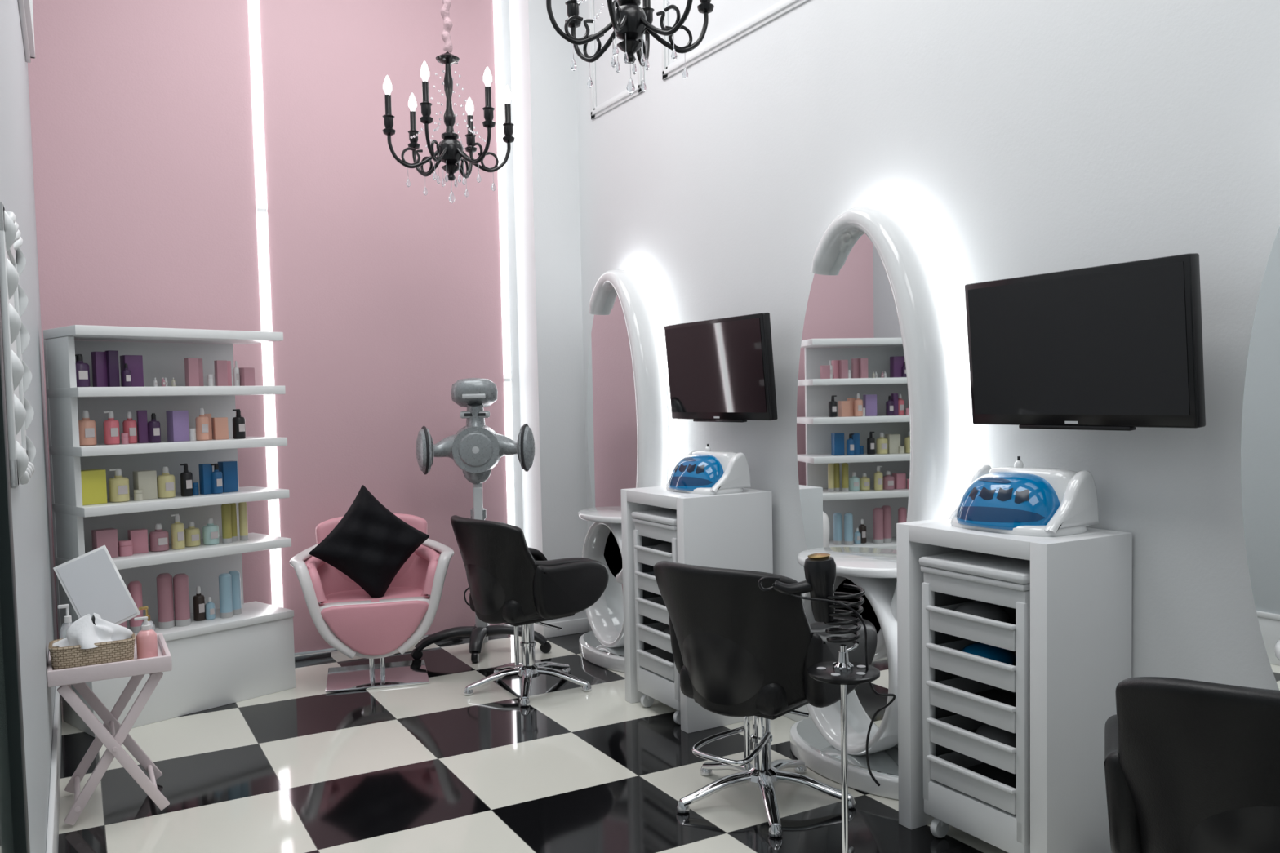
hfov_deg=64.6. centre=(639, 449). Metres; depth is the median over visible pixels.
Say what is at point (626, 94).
rail
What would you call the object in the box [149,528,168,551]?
bottle
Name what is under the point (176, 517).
cap
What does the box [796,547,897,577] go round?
console shelf
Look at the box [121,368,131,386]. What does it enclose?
bottle
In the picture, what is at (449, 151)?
chandelier
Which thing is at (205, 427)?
label
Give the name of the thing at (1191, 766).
salon chair
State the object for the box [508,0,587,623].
wall pillar
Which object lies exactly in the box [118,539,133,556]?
jar
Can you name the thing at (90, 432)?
label
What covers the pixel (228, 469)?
box
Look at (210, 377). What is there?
jar
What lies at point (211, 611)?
label
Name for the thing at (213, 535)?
label
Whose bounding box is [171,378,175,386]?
bottle
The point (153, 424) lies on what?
bottle
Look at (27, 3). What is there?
rail
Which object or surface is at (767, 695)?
seat cushion
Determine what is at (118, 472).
cap
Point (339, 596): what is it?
seat cushion
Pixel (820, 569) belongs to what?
stand
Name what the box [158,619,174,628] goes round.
tube base
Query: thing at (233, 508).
tube
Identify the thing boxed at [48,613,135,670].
basket
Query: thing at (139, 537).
box
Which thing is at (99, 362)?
box
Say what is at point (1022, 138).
wall
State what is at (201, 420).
bottle
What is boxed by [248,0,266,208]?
diffuser
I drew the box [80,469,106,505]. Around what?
box
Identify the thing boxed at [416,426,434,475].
lamp
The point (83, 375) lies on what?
label
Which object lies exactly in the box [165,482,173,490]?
label
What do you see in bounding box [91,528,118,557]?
box
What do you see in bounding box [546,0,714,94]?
chandelier
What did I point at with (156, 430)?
label
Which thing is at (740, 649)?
salon chair
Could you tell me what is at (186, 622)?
tube base
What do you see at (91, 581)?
mirror
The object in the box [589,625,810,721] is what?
baseboard
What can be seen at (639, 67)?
stile
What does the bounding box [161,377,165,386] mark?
bottle
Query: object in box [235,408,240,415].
cap
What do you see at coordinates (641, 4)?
stile
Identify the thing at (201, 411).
cap
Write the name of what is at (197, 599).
bottle
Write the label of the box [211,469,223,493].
bottle
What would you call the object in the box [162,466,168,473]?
cap
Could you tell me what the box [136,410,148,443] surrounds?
box
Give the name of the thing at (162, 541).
label
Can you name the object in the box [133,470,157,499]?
box
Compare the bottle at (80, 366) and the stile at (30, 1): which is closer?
the bottle at (80, 366)
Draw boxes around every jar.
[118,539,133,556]
[120,433,128,444]
[133,489,143,500]
[189,428,196,440]
[192,482,199,494]
[207,374,213,386]
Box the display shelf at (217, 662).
[43,324,295,737]
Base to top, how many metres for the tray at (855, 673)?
0.018 m
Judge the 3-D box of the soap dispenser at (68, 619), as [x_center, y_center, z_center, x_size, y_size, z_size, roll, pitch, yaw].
[-2.089,0.673,3.697,0.058,0.216,0.055,-3,3,-29]
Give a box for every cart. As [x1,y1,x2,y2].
[631,508,680,724]
[919,551,1030,852]
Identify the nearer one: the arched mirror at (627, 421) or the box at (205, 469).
the box at (205, 469)
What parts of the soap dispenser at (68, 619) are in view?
spout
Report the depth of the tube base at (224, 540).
5.09 m
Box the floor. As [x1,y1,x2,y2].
[57,631,1008,852]
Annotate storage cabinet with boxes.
[620,485,773,733]
[896,517,1132,852]
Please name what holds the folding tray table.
on the floor
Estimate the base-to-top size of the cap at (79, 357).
0.039 m
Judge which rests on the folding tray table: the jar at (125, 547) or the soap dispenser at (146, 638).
the soap dispenser at (146, 638)
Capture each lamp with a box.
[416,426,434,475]
[516,423,534,471]
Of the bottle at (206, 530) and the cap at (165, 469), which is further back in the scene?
the bottle at (206, 530)
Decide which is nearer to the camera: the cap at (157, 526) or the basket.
the basket
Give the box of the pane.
[0,595,14,852]
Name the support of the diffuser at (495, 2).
attached to the strip light at (495, 2)
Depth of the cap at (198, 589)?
5.04 m
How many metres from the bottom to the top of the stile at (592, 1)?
1.160 m
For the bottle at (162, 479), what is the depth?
4.86 m
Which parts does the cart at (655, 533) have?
post, drawer, drawer, lid, drawer, drawer, drawer, drawer, drawer, drawer, drawer, post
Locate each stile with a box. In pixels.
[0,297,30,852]
[29,0,35,57]
[588,0,593,115]
[591,0,596,119]
[637,0,644,93]
[637,4,641,88]
[661,0,666,75]
[661,0,669,79]
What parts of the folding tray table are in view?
cross rail, leg, leg, leg, leg, cross rail, rail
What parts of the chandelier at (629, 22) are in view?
arm, arm, arm, stem, arm, arm, arm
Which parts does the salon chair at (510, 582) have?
leg, backrest, leg, rod, leg, pump lever, leg, leg, arm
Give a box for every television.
[664,312,777,422]
[964,253,1205,431]
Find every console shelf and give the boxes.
[577,506,621,523]
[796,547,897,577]
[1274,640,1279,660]
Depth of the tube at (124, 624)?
4.72 m
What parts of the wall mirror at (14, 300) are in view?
rail, panel, rail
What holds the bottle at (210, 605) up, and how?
on the display shelf at (217, 662)
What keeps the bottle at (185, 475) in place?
on the display shelf at (217, 662)
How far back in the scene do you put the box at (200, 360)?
5.01 m
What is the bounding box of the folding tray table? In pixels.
[47,633,172,825]
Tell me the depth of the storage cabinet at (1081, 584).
3.00 m
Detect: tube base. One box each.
[128,626,140,632]
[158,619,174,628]
[174,617,191,626]
[219,611,233,617]
[222,537,232,543]
[231,536,237,541]
[232,608,241,614]
[240,535,248,540]
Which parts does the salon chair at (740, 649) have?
arm, leg, leg, backrest, rod, leg, leg, pump lever, leg, arm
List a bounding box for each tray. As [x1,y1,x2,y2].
[666,484,743,494]
[807,661,879,684]
[950,516,1087,537]
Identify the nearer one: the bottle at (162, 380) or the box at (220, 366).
the bottle at (162, 380)
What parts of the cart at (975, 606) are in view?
post, drawer, drawer, drawer, drawer, drawer, drawer, drawer, drawer, drawer, drawer, lid, post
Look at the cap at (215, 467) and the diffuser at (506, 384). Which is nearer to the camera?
the cap at (215, 467)
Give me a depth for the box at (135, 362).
4.77 m
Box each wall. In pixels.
[0,0,57,852]
[27,0,523,653]
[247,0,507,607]
[575,0,1279,690]
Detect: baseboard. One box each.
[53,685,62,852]
[294,623,506,661]
[533,617,589,638]
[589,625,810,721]
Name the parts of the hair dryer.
arm, arm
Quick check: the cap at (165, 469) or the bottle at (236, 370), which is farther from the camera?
the bottle at (236, 370)
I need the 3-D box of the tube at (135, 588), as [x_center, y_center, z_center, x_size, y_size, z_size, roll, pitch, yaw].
[-2.401,0.749,4.819,0.060,0.240,0.060,1,4,42]
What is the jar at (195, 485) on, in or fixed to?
on the display shelf at (217, 662)
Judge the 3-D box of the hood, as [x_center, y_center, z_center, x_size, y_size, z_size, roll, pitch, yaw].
[0.909,-0.050,3.854,0.169,1.750,0.658,-3,3,-29]
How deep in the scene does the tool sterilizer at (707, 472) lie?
4.58 m
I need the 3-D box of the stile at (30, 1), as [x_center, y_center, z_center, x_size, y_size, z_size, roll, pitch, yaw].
[-2.856,-2.410,4.691,0.040,1.164,0.024,-3,3,-29]
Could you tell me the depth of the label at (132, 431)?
4.76 m
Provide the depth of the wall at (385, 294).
5.77 m
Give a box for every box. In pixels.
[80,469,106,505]
[91,351,107,386]
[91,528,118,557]
[105,350,119,386]
[120,355,143,386]
[127,528,148,554]
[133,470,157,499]
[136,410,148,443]
[165,410,189,441]
[184,357,199,386]
[197,358,203,386]
[198,463,212,494]
[204,413,212,439]
[211,417,228,439]
[213,360,227,386]
[217,461,238,492]
[226,360,231,386]
[239,367,255,386]
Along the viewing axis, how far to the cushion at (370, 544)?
5.32 m
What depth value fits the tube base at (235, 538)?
5.16 m
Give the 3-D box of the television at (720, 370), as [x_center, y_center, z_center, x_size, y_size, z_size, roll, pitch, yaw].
[0.413,-0.368,4.742,0.210,0.477,0.790,-3,3,-31]
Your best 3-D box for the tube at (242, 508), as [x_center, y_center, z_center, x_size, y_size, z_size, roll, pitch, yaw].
[-2.034,0.366,5.190,0.040,0.200,0.040,1,4,42]
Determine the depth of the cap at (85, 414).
4.63 m
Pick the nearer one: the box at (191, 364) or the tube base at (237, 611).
the box at (191, 364)
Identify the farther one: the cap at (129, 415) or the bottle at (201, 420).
the bottle at (201, 420)
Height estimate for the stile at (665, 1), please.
1.160 m
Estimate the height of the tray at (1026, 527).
0.030 m
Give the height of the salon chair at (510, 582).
0.904 m
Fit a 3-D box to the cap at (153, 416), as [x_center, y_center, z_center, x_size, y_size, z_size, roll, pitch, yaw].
[-2.319,-0.154,4.825,0.020,0.036,0.020,1,4,42]
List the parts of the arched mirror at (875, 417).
glass, glass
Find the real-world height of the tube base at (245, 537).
0.024 m
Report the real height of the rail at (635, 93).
0.060 m
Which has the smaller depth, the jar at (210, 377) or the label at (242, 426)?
the jar at (210, 377)
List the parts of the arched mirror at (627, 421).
glass, glass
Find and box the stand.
[757,552,896,852]
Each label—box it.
[78,370,88,379]
[84,427,94,437]
[110,427,118,436]
[117,484,128,494]
[125,375,130,381]
[128,427,136,435]
[153,427,159,435]
[158,537,167,545]
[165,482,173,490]
[177,531,184,541]
[186,480,191,488]
[191,533,199,541]
[198,603,204,613]
[201,424,208,432]
[209,608,214,614]
[210,531,217,538]
[216,478,222,486]
[239,423,244,431]
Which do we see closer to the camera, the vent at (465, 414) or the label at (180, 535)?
the label at (180, 535)
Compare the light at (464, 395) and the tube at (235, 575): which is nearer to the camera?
the tube at (235, 575)
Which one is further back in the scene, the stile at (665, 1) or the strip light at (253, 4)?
the strip light at (253, 4)
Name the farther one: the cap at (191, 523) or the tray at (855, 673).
the cap at (191, 523)
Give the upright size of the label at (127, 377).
0.028 m
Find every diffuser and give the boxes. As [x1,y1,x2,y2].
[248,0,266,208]
[257,212,281,607]
[493,0,510,377]
[503,382,514,525]
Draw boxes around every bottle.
[75,360,89,386]
[78,417,97,445]
[103,417,119,444]
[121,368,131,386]
[122,417,137,443]
[147,419,160,443]
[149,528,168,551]
[153,378,157,386]
[156,472,175,497]
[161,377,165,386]
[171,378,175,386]
[184,526,200,546]
[192,593,205,621]
[195,414,209,440]
[202,523,219,545]
[204,601,215,619]
[211,469,223,493]
[232,415,245,439]
[233,365,239,386]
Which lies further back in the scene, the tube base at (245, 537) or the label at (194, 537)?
the tube base at (245, 537)
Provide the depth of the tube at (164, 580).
4.87 m
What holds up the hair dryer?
on the floor
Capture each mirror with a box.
[0,201,35,488]
[53,545,140,624]
[577,266,674,672]
[789,203,964,799]
[1240,226,1279,690]
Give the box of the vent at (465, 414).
[464,413,485,416]
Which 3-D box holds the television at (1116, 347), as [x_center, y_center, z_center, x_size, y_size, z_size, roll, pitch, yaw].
[1.354,-0.300,3.067,0.210,0.477,0.775,-3,3,-29]
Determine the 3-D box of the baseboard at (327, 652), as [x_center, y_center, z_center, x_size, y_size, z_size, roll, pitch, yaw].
[-1.439,1.167,6.119,1.360,0.050,0.012,-3,3,-29]
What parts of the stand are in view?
dryer handle, leg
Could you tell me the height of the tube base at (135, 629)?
0.029 m
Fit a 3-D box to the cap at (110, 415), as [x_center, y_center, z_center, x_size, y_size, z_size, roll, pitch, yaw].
[-2.456,-0.157,4.700,0.024,0.040,0.023,1,4,42]
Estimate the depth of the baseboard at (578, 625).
6.32 m
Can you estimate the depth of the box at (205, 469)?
5.02 m
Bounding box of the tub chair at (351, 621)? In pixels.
[288,513,454,693]
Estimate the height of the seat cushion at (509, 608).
0.130 m
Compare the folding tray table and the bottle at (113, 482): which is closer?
the folding tray table
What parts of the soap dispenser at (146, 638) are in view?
spout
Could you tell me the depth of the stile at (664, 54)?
5.29 m
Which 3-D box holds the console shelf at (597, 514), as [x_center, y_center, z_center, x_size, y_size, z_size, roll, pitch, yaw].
[-0.176,0.371,5.655,0.300,0.035,0.600,-3,3,-29]
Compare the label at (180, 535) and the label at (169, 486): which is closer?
the label at (169, 486)
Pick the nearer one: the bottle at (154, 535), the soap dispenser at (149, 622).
the soap dispenser at (149, 622)
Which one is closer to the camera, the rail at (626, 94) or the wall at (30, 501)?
the wall at (30, 501)
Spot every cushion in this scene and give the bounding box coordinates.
[308,484,429,597]
[315,513,427,583]
[318,586,430,605]
[469,593,542,623]
[680,665,807,715]
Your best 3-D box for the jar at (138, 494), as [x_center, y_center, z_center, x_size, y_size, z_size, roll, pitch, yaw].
[-2.368,0.216,4.780,0.040,0.050,0.040,1,4,42]
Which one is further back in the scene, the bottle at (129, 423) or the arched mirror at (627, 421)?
the arched mirror at (627, 421)
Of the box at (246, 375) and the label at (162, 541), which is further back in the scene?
the box at (246, 375)
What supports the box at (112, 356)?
on the display shelf at (217, 662)
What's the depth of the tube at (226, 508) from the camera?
5.08 m
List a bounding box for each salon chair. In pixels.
[450,515,608,706]
[653,560,877,838]
[1103,676,1279,852]
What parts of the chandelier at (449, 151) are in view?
bulb, arm, bulb, bulb, arm, arm, sleeved chain, stem, arm, bulb, arm, arm, bulb, bulb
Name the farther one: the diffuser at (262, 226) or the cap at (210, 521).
the diffuser at (262, 226)
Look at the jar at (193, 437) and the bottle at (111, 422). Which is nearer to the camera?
the bottle at (111, 422)
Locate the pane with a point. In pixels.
(6, 837)
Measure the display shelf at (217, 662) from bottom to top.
1.845 m
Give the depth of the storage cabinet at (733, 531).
4.54 m
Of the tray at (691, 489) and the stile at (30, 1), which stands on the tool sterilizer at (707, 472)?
the tray at (691, 489)
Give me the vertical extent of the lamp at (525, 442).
0.275 m
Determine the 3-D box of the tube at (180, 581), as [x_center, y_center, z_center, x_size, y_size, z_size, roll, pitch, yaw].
[-2.237,0.734,4.942,0.070,0.250,0.070,1,4,42]
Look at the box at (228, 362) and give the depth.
5.12 m
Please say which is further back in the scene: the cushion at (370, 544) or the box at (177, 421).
the cushion at (370, 544)
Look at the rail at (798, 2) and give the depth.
4.75 m
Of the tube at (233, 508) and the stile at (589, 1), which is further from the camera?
the stile at (589, 1)
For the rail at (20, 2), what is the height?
0.060 m
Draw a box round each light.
[248,0,281,607]
[462,393,485,398]
[493,0,514,525]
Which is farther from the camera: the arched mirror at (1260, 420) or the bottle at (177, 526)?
the bottle at (177, 526)
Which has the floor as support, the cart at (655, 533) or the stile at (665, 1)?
the cart at (655, 533)
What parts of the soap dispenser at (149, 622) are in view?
spout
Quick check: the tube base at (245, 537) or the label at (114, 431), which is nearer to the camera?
the label at (114, 431)
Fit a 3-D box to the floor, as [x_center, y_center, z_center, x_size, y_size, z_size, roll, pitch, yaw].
[0.272,1.401,2.391,3.115,0.100,8.400,-3,3,-29]
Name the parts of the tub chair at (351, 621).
post, plate, post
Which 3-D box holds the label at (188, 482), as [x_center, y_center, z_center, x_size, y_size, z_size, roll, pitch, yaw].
[-2.196,0.170,4.930,0.002,0.041,0.028,2,4,42]
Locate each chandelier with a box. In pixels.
[382,0,515,203]
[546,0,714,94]
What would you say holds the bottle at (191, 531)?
on the display shelf at (217, 662)
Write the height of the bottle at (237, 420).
0.119 m
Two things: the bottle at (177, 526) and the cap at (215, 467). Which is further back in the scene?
the cap at (215, 467)
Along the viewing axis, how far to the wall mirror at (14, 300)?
1.94 m
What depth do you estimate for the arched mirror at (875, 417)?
3.86 m
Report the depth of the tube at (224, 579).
5.08 m
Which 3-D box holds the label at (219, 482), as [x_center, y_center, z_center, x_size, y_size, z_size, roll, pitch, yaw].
[-2.095,0.166,5.044,0.002,0.039,0.028,1,4,41]
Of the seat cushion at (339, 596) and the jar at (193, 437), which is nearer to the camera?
the jar at (193, 437)
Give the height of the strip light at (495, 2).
4.460 m
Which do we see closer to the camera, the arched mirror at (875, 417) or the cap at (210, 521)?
the arched mirror at (875, 417)
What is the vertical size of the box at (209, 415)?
0.130 m
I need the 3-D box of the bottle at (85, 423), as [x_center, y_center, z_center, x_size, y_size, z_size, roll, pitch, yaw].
[-2.538,-0.081,4.641,0.080,0.126,0.080,1,4,42]
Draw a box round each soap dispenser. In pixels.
[57,604,72,639]
[133,616,158,659]
[138,606,155,631]
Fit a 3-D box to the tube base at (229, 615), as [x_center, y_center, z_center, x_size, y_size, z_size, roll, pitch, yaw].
[-2.088,0.834,5.112,0.062,0.026,0.062,1,4,42]
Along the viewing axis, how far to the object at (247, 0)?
5.70 m
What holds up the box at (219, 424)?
on the display shelf at (217, 662)
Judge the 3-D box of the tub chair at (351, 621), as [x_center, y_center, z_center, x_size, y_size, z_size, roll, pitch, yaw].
[-1.432,0.800,5.465,0.840,0.848,0.582,-2,3,-15]
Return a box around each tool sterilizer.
[666,444,751,494]
[948,456,1098,537]
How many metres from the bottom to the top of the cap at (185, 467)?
0.042 m
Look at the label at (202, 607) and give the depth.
5.03 m
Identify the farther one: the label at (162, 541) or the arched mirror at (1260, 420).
the label at (162, 541)
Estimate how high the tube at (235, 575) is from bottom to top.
0.220 m
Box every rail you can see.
[17,0,31,61]
[23,0,35,57]
[591,81,642,119]
[591,84,641,115]
[662,0,808,79]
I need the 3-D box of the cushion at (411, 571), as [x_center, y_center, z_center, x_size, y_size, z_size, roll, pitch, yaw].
[-1.491,0.577,5.654,0.627,0.435,0.179,-2,3,-15]
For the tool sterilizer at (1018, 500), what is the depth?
3.10 m
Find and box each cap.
[75,354,82,360]
[81,410,88,417]
[107,411,113,417]
[114,468,122,475]
[126,411,132,417]
[151,413,155,419]
[155,523,162,529]
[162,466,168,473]
[174,514,179,521]
[183,463,188,470]
[188,521,194,526]
[195,586,200,594]
[199,408,204,414]
[207,518,213,524]
[213,463,218,470]
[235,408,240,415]
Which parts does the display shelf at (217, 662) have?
panel, panel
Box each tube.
[118,621,127,628]
[127,581,143,626]
[156,573,173,622]
[173,573,190,620]
[218,573,232,613]
[221,503,231,538]
[228,570,241,609]
[229,502,237,537]
[238,502,248,536]
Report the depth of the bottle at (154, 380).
4.84 m
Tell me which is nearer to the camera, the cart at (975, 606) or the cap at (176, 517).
the cart at (975, 606)
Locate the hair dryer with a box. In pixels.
[411,377,551,662]
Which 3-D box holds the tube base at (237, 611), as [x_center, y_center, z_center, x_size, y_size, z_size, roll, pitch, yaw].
[-2.074,0.830,5.188,0.062,0.026,0.062,1,4,42]
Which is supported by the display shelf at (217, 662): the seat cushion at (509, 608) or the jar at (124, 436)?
the jar at (124, 436)

